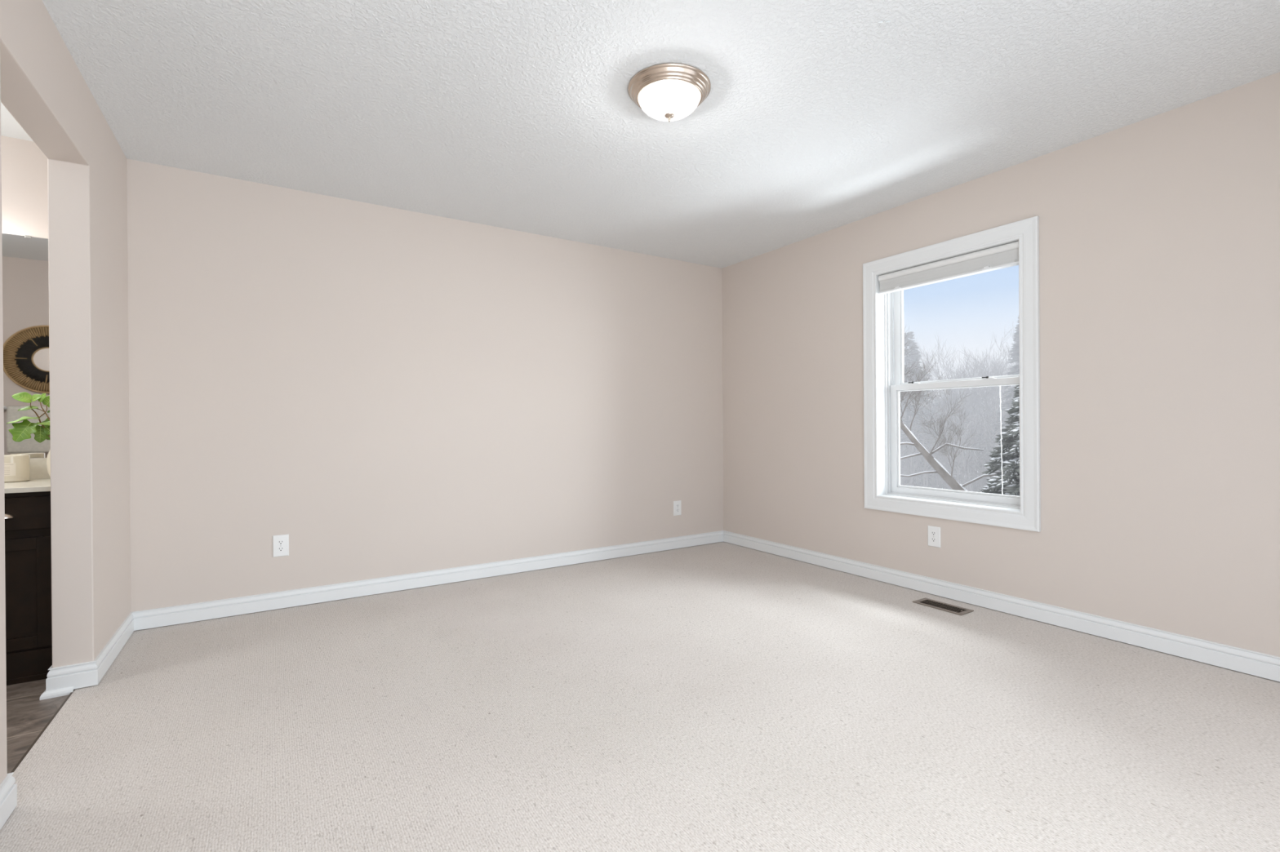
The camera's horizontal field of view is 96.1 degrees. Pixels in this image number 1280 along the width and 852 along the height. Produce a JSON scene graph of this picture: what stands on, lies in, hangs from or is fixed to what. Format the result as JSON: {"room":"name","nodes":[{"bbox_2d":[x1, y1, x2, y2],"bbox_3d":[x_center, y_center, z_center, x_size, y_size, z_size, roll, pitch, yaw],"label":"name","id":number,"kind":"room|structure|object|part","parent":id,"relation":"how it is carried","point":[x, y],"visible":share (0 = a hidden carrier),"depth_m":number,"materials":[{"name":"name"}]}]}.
{"room":"empty bedroom","nodes":[
{"label":"empty bedroom","id":0,"kind":"room"},
{"bbox_2d":[0,0,130,784],"bbox_3d":[-1.596,-0.187,1.233,0.123,2.590,4.050,0,0,-33],"label":"wall","id":1,"kind":"structure","parent":0,"point":[42,86],"depth_m":2.32,"materials":[{"name":"beige paint"}]},
{"bbox_2d":[0,773,17,830],"bbox_3d":[-1.138,1.004,0.549,0.137,0.096,2.409,0,0,-33],"label":"baseboard","id":2,"kind":"structure","parent":1,"relation":"attached to","point":[8,790],"depth_m":1.55,"materials":[{"name":"white paint"}]},
{"bbox_2d":[10,689,75,773],"bbox_3d":[-2.030,1.066,1.935,0.013,0.010,0.915,0,0,-33],"label":"trim","id":3,"kind":"structure","parent":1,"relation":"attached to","point":[71,693],"depth_m":1.98,"materials":[{"name":"brown"}]},
{"bbox_2d":[40,686,73,700],"bbox_3d":[-2.371,1.057,2.376,0.094,0.026,0.254,0,0,-33],"label":"trim","id":4,"kind":"structure","parent":1,"relation":"attached to","point":[64,691],"depth_m":2.27,"materials":[{"name":"white paint"}]},
{"bbox_2d":[45,612,133,691],"bbox_3d":[-2.478,1.009,2.622,0.151,0.096,0.754,0,0,-33],"label":"baseboard","id":5,"kind":"structure","parent":1,"relation":"attached to","point":[82,675],"depth_m":2.34,"materials":[{"name":"white paint"}]},
{"bbox_2d":[0,135,723,631],"bbox_3d":[-1.635,-0.188,3.697,5.950,2.600,0.140,0,0,-33],"label":"wall","id":6,"kind":"structure","parent":0,"point":[384,391],"depth_m":3.62,"materials":[{"name":"beige paint"}]},
{"bbox_2d":[1,233,49,457],"bbox_3d":[-3.182,-0.380,2.615,1.020,1.070,0.008,0,0,-33],"label":"wall mirror","id":7,"kind":"object","parent":6,"relation":"attached to","point":[25,281],"visible":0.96,"depth_m":2.76,"materials":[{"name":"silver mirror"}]},
{"bbox_2d":[29,457,50,479],"bbox_3d":[-3.180,0.209,2.608,1.060,0.102,0.019,0,0,-33],"label":"backsplash","id":8,"kind":"structure","parent":6,"relation":"attached to","point":[38,468],"depth_m":2.78,"materials":[{"name":"beige stone"}]},
{"bbox_2d":[272,534,288,557],"bbox_3d":[-2.075,0.692,3.325,0.079,0.124,0.008,0,0,-33],"label":"wall outlet","id":9,"kind":"object","parent":6,"relation":"attached to","point":[280,543],"visible":1,"depth_m":3.32,"materials":[{"name":"white plastic"}]},
{"bbox_2d":[277,546,284,551],"bbox_3d":[-2.074,0.712,3.323,0.034,0.028,0.004,0,0,-33],"label":"receptacle","id":10,"kind":"object","parent":9,"relation":"attached to","point":[279,548],"depth_m":3.32,"materials":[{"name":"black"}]},
{"bbox_2d":[277,540,284,545],"bbox_3d":[-2.074,0.673,3.323,0.034,0.028,0.004,0,0,-33],"label":"receptacle","id":11,"kind":"object","parent":9,"relation":"attached to","point":[279,542],"depth_m":3.32,"materials":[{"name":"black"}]},
{"bbox_2d":[132,530,723,631],"bbox_3d":[-0.938,0.995,4.051,4.012,0.096,0.014,0,0,-33],"label":"baseboard","id":12,"kind":"structure","parent":6,"relation":"attached to","point":[182,614],"depth_m":3.63,"materials":[{"name":"white paint"}]},
{"bbox_2d":[673,500,681,515],"bbox_3d":[0.317,0.694,4.860,0.079,0.124,0.008,0,0,-33],"label":"wall outlet","id":13,"kind":"object","parent":6,"relation":"attached to","point":[677,504],"visible":1,"depth_m":4.86,"materials":[{"name":"white plastic"}]},
{"bbox_2d":[0,542,1279,851],"bbox_3d":[-0.578,1.079,1.883,5.750,0.060,4.050,0,0,-33],"label":"floor","id":14,"kind":"structure","parent":0,"point":[721,696],"depth_m":1.98,"materials":[{"name":"carpet"}]},
{"bbox_2d":[4,491,52,685],"bbox_3d":[-3.037,0.678,2.391,1.040,0.795,0.536,0,0,-33],"label":"vanity cabinet","id":15,"kind":"object","parent":14,"relation":"on","point":[28,544],"visible":0.59,"depth_m":2.41,"materials":[{"name":"brown wood"}]},
{"bbox_3d":[-2.623,0.367,2.356,0.084,0.026,0.026,0,0,-33],"label":"cup pull","id":16,"kind":"part","parent":15,"relation":"part of","materials":[{"name":"silver metal"}]},
{"bbox_2d":[4,457,50,493],"bbox_3d":[-3.043,0.219,2.394,1.060,0.123,0.529,0,0,-33],"label":"countertop","id":17,"kind":"structure","parent":15,"relation":"on","point":[40,479],"depth_m":2.61,"materials":[{"name":"beige stone"}]},
{"bbox_2d":[4,454,30,482],"bbox_3d":[-2.906,0.196,2.660,0.120,0.122,0.122,0,0,-33],"label":"jar candle","id":18,"kind":"object","parent":17,"relation":"on","point":[16,467],"visible":0.85,"depth_m":2.64,"materials":[{"name":"beige wax"}]},
{"bbox_2d":[4,464,13,475],"bbox_3d":[-2.871,0.198,2.612,0.038,0.045,0.004,0,0,-36],"label":"print","id":19,"kind":"object","parent":18,"relation":"attached to","point":[8,468],"depth_m":2.61,"materials":[{"name":"beige paper"}]},
{"bbox_2d":[46,450,50,476],"bbox_3d":[-2.699,0.149,2.704,0.126,0.212,0.126,0,0,-33],"label":"ceramic vase","id":20,"kind":"object","parent":17,"relation":"on","point":[48,458],"visible":0.08,"depth_m":2.65,"materials":[{"name":"beige ceramic"}]},
{"bbox_2d":[6,391,49,443],"bbox_3d":[-2.764,0.021,2.637,0.188,0.352,0.065,0,0,-33],"label":"leafy branch","id":21,"kind":"object","parent":20,"relation":"in","point":[22,431],"visible":0.82,"depth_m":2.63,"materials":[{"name":"green plant"}]},
{"bbox_3d":[-2.743,0.058,2.671,0.114,0.278,0.017,0,0,-33],"label":"stem","id":22,"kind":"part","parent":21,"relation":"part of","materials":[{"name":"brown plant"}]},
{"bbox_3d":[-2.721,0.037,2.669,0.021,0.299,0.085,0,0,42],"label":"stem","id":23,"kind":"part","parent":21,"relation":"part of","materials":[{"name":"brown plant"}]},
{"bbox_3d":[-2.635,0.366,2.375,0.322,0.136,0.019,0,0,-33],"label":"drawer","id":24,"kind":"part","parent":15,"relation":"part of","materials":[{"name":"brown wood"}]},
{"bbox_3d":[-2.632,0.702,2.376,0.322,0.464,0.019,0,0,-33],"label":"door","id":25,"kind":"part","parent":15,"relation":"part of","materials":[{"name":"brown wood"}]},
{"bbox_3d":[-2.909,1.011,2.197,1.040,0.128,0.020,0,0,-33],"label":"moulding","id":26,"kind":"part","parent":15,"relation":"part of","materials":[{"name":"brown wood"}]},
{"bbox_2d":[912,598,973,615],"bbox_3d":[1.722,1.025,3.277,0.132,0.009,0.284,0,0,-33],"label":"floor vent","id":27,"kind":"object","parent":14,"relation":"in","point":[953,609],"visible":1,"depth_m":3.27,"materials":[{"name":"brown metal"}]},
{"bbox_2d":[920,600,966,613],"bbox_3d":[1.722,1.027,3.277,0.088,0.004,0.232,0,0,-33],"label":"grille","id":28,"kind":"object","parent":27,"relation":"attached to","point":[951,608],"depth_m":3.28,"materials":[{"name":"brown metal"}]},
{"bbox_2d":[0,0,1279,268],"bbox_3d":[-0.509,-1.440,1.927,5.950,0.104,4.340,0,0,-33],"label":"ceiling","id":29,"kind":"structure","parent":0,"point":[816,117],"depth_m":2.43,"materials":[{"name":"white paint"}]},
{"bbox_2d":[627,62,711,121],"bbox_3d":[0.121,-1.327,2.379,0.342,0.140,0.342,0,0,-33],"label":"ceiling light","id":30,"kind":"object","parent":29,"relation":"attached to","point":[665,91],"visible":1,"depth_m":2.29,"materials":[{"name":"silver metal"}]},
{"bbox_3d":[0.121,-1.322,2.379,0.255,0.070,0.255,0,0,-33],"label":"lamp shade","id":31,"kind":"part","parent":30,"relation":"part of","materials":[{"name":"white glass"}]},
{"bbox_2d":[721,71,1279,657],"bbox_3d":[1.957,-0.217,3.424,0.200,2.590,4.200,0,0,-33],"label":"wall","id":32,"kind":"structure","parent":0,"point":[1159,235],"depth_m":2.79,"materials":[{"name":"beige paint"}]},
{"bbox_2d":[927,525,940,547],"bbox_3d":[1.789,0.674,3.505,0.008,0.124,0.079,0,0,-33],"label":"wall outlet","id":33,"kind":"object","parent":32,"relation":"attached to","point":[933,532],"visible":1,"depth_m":3.50,"materials":[{"name":"white plastic"}]},
{"bbox_2d":[930,537,936,542],"bbox_3d":[1.788,0.694,3.504,0.004,0.028,0.034,0,0,-33],"label":"receptacle","id":34,"kind":"object","parent":33,"relation":"attached to","point":[932,540],"depth_m":3.50,"materials":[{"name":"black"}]},
{"bbox_2d":[930,531,936,536],"bbox_3d":[1.788,0.655,3.504,0.004,0.028,0.034,0,0,-33],"label":"receptacle","id":35,"kind":"object","parent":33,"relation":"attached to","point":[932,533],"depth_m":3.50,"materials":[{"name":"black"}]},
{"bbox_2d":[862,215,1040,532],"bbox_3d":[1.927,-0.272,3.536,0.310,1.654,1.054,0,0,-33],"label":"window","id":36,"kind":"structure","parent":32,"relation":"in","point":[882,313],"depth_m":3.51,"materials":[{"name":"white paint"}]},
{"bbox_2d":[878,240,1018,293],"bbox_3d":[1.838,-0.942,3.478,0.064,0.121,0.855,0,0,-33],"label":"roller shade","id":37,"kind":"object","parent":36,"relation":"attached to","point":[1006,255],"visible":0.96,"depth_m":3.42,"materials":[{"name":"white fabric"}]},
{"bbox_3d":[1.839,-0.887,3.477,0.048,0.011,0.849,0,0,-33],"label":"rail","id":38,"kind":"part","parent":37,"relation":"part of","materials":[{"name":"white plastic"}]},
{"bbox_3d":[1.934,-0.273,3.540,0.123,1.475,0.875,0,0,-33],"label":"vinyl frame","id":39,"kind":"part","parent":36,"relation":"part of","materials":[{"name":"white plastic"}]},
{"bbox_3d":[1.932,0.086,3.539,0.032,0.722,0.843,0,0,-33],"label":"sash","id":40,"kind":"part","parent":36,"relation":"part of","materials":[{"name":"white plastic"}]},
{"bbox_3d":[1.964,-0.616,3.560,0.032,0.761,0.843,0,0,-33],"label":"sash","id":41,"kind":"part","parent":36,"relation":"part of","materials":[{"name":"white plastic"}]},
{"bbox_2d":[999,386,1003,494],"bbox_3d":[2.115,0.091,3.372,0.010,0.728,0.018,0,0,-22],"label":"hanging cord","id":42,"kind":"object","parent":36,"relation":"hanging from","point":[1000,386],"visible":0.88,"depth_m":3.37,"materials":[{"name":"white plastic"}]},
{"bbox_2d":[723,530,1279,682],"bbox_3d":[1.835,0.977,3.432,0.014,0.096,4.050,0,0,-33],"label":"baseboard","id":43,"kind":"structure","parent":32,"relation":"attached to","point":[1266,666],"depth_m":2.97,"materials":[{"name":"white paint"}]},
{"label":"outside","id":44,"kind":"structure","parent":0,"visible":0},
{"bbox_2d":[900,385,1014,490],"bbox_3d":[30.626,-1.312,42.147,89.700,11.561,110.000,0,0,-33],"label":"ground","id":45,"kind":"structure","parent":44,"point":[1014,385],"depth_m":80.79,"materials":[{"name":"white snow"}]},
{"bbox_2d":[899,331,965,488],"bbox_3d":[16.526,-0.749,36.062,7.046,10.318,7.202,0,0,-23],"label":"spruce","id":46,"kind":"object","parent":45,"relation":"on","point":[914,357],"visible":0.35,"depth_m":35.72,"materials":[{"name":"grey plant"}]},
{"bbox_2d":[902,369,974,471],"bbox_3d":[19.959,0.050,39.063,5.724,7.776,5.720,0,0,-33],"label":"bare tree","id":47,"kind":"object","parent":45,"relation":"on","point":[955,398],"visible":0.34,"depth_m":37.72,"materials":[{"name":"grey plant"}]},
{"bbox_2d":[899,325,995,491],"bbox_3d":[6.722,0.353,13.200,2.658,8.576,5.332,-1,0,-42],"label":"leaning tree","id":48,"kind":"object","parent":45,"relation":"on","point":[935,464],"visible":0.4,"depth_m":13.31,"materials":[{"name":"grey plant"}]},
{"bbox_2d":[903,333,1010,471],"bbox_3d":[21.159,-1.884,40.850,8.148,11.115,9.368,0,0,-21],"label":"bare tree","id":49,"kind":"object","parent":45,"relation":"on","point":[930,357],"visible":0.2,"depth_m":38.28,"materials":[{"name":"grey plant"}]},
{"bbox_2d":[899,379,1016,492],"bbox_3d":[18.479,-0.402,56.559,42.772,10.262,72.149,0,0,-33],"label":"woodland","id":50,"kind":"object","parent":45,"relation":"on","point":[971,460],"visible":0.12,"depth_m":31.34,"materials":[{"name":"grey plant"}]},
{"bbox_2d":[915,326,1017,456],"bbox_3d":[22.328,-1.420,37.955,7.939,10.319,7.169,0,0,-24],"label":"bare tree","id":51,"kind":"object","parent":45,"relation":"on","point":[994,364],"visible":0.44,"depth_m":37.56,"materials":[{"name":"grey plant"}]},
{"bbox_2d":[933,348,1017,426],"bbox_3d":[24.328,-1.421,37.621,9.350,10.058,5.657,0,0,0],"label":"bare tree","id":52,"kind":"object","parent":45,"relation":"on","point":[976,348],"visible":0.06,"depth_m":37.78,"materials":[{"name":"grey plant"}]},
{"bbox_2d":[948,329,1017,448],"bbox_3d":[21.774,-1.196,34.869,5.317,10.218,7.676,0,0,10],"label":"bare tree","id":53,"kind":"object","parent":45,"relation":"on","point":[997,390],"visible":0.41,"depth_m":34.98,"materials":[{"name":"grey plant"}]},
{"bbox_2d":[979,385,1019,496],"bbox_3d":[7.835,1.849,11.642,3.796,5.587,3.868,0,0,-11],"label":"spruce","id":54,"kind":"object","parent":45,"relation":"on","point":[1010,439],"visible":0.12,"depth_m":11.60,"materials":[{"name":"green plant"}]},
{"bbox_2d":[980,315,1019,485],"bbox_3d":[18.972,-0.524,28.279,5.018,9.904,4.853,-1,0,-42],"label":"spruce","id":55,"kind":"object","parent":45,"relation":"on","point":[1015,370],"visible":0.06,"depth_m":28.42,"materials":[{"name":"grey plant"}]}
]}

